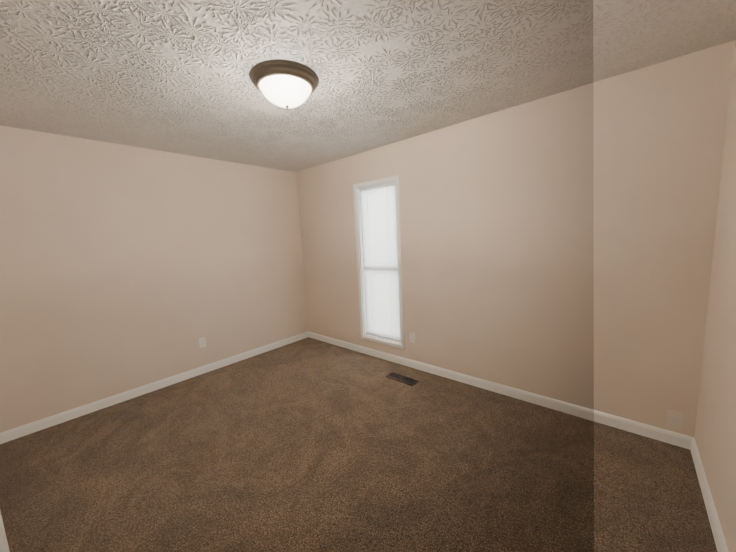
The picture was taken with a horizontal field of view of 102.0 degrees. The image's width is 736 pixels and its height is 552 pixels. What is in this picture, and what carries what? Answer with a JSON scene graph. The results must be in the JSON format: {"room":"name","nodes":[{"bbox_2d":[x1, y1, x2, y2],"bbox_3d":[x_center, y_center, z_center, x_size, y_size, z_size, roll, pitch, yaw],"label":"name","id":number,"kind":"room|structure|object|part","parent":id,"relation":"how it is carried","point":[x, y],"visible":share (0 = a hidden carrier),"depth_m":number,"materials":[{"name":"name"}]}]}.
{"room":"empty bedroom","nodes":[
{"label":"empty bedroom","id":0,"kind":"room"},
{"bbox_2d":[0,125,307,432],"bbox_3d":[-2.018,-0.085,3.319,0.120,2.440,3.060,4,10,41],"label":"wall","id":1,"kind":"structure","parent":0,"point":[124,268],"depth_m":2.88,"materials":[{"name":"beige paint"}]},
{"bbox_2d":[0,332,307,443],"bbox_3d":[-1.917,1.086,3.421,0.014,0.085,3.046,4,10,41],"label":"baseboard","id":2,"kind":"structure","parent":1,"relation":"attached to","point":[28,428],"depth_m":2.93,"materials":[{"name":"white wood"}]},
{"bbox_2d":[199,337,205,347],"bbox_3d":[-1.900,0.762,3.420,0.008,0.114,0.070,4,10,41],"label":"outlet","id":3,"kind":"object","parent":1,"relation":"attached to","point":[202,341],"depth_m":3.42,"materials":[{"name":"white plastic"}]},
{"bbox_2d":[0,337,716,551],"bbox_3d":[-0.766,1.346,1.708,4.260,0.100,4.420,4,10,41],"label":"floor","id":4,"kind":"structure","parent":0,"point":[308,444],"depth_m":1.90,"materials":[{"name":"carpet"}]},
{"bbox_2d":[386,372,418,385],"bbox_3d":[0.350,1.059,3.079,0.335,0.012,0.120,4,10,42],"label":"air vent register","id":5,"kind":"object","parent":4,"relation":"on","point":[402,379],"depth_m":3.07,"materials":[{"name":"brown metal"}]},
{"bbox_2d":[0,0,735,171],"bbox_3d":[-0.885,-1.171,1.383,4.260,0.100,4.420,4,10,41],"label":"ceiling","id":6,"kind":"structure","parent":0,"point":[172,76],"depth_m":1.65,"materials":[{"name":"white paint"}]},
{"bbox_2d":[249,59,318,96],"bbox_3d":[-0.499,-1.160,1.797,0.405,0.060,0.405,4,10,41],"label":"ceiling light","id":7,"kind":"object","parent":6,"relation":"attached to","point":[259,72],"depth_m":1.65,"materials":[{"name":"brown metal"}]},
{"bbox_2d":[260,76,309,107],"bbox_3d":[-0.495,-1.085,1.807,0.293,0.100,0.293,4,10,41],"label":"shade","id":8,"kind":"object","parent":7,"relation":"attached to","point":[284,91],"depth_m":1.73,"materials":[{"name":"white glass"}]},
{"bbox_2d":[296,40,734,436],"bbox_3d":[0.585,-0.185,3.145,4.260,2.440,0.120,4,10,41],"label":"wall","id":9,"kind":"structure","parent":0,"point":[559,246],"depth_m":2.27,"materials":[{"name":"beige paint"}]},
{"bbox_2d":[353,175,404,348],"bbox_3d":[0.149,-0.138,3.506,0.659,1.909,0.106,4,10,41],"label":"window","id":10,"kind":"structure","parent":9,"relation":"in","point":[361,288],"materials":[{"name":"white"}]},
{"bbox_3d":[0.172,-0.145,3.532,0.552,1.798,0.032,4,10,41],"label":"window sash","id":11,"kind":"part","parent":10,"relation":"part of","materials":[{"name":"white plastic"}]},
{"bbox_2d":[359,182,400,341],"bbox_3d":[0.140,-0.139,3.496,0.544,1.792,0.040,4,10,41],"label":"window blind","id":12,"kind":"object","parent":10,"relation":"attached to","point":[379,245],"depth_m":3.49,"materials":[{"name":"white plastic"}]},
{"bbox_2d":[409,332,414,342],"bbox_3d":[0.489,0.683,3.291,0.070,0.114,0.008,4,10,41],"label":"outlet","id":13,"kind":"object","parent":9,"relation":"attached to","point":[412,337],"depth_m":3.29,"materials":[{"name":"white plastic"}]},
{"bbox_2d":[308,331,694,449],"bbox_3d":[0.596,0.990,3.246,4.020,0.085,0.014,4,10,41],"label":"baseboard","id":14,"kind":"structure","parent":9,"relation":"attached to","point":[662,435],"depth_m":2.52,"materials":[{"name":"white wood"}]},
{"bbox_2d":[667,410,682,429],"bbox_3d":[2.032,0.955,1.973,0.070,0.114,0.016,4,10,41],"label":"outlet plate","id":15,"kind":"object","parent":9,"relation":"attached to","point":[674,419],"visible":1,"depth_m":1.97,"materials":[{"name":"beige plastic"}]},
{"bbox_2d":[694,39,735,551],"bbox_3d":[1.101,0.118,0.605,0.120,2.440,3.060,4,10,41],"label":"wall","id":16,"kind":"structure","parent":0,"point":[715,434],"depth_m":1.53,"materials":[{"name":"beige paint"}]},
{"bbox_2d":[690,438,728,551],"bbox_3d":[1.101,1.282,0.794,0.014,0.085,3.046,4,10,41],"label":"baseboard","id":17,"kind":"structure","parent":16,"relation":"attached to","point":[718,535],"depth_m":1.51,"materials":[{"name":"white wood"}]},
{"bbox_3d":[-0.433,0.456,-0.111,0.934,2.097,0.136,4,10,41],"label":"door frame","id":18,"kind":"structure","parent":0,"visible":0},
{"bbox_2d":[0,512,9,551],"bbox_3d":[-0.925,0.419,0.540,0.035,2.025,0.800,-8,9,-35],"label":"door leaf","id":19,"kind":"structure","parent":18,"relation":"attached to","point":[4,546],"depth_m":0.91,"materials":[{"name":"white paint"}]}
]}

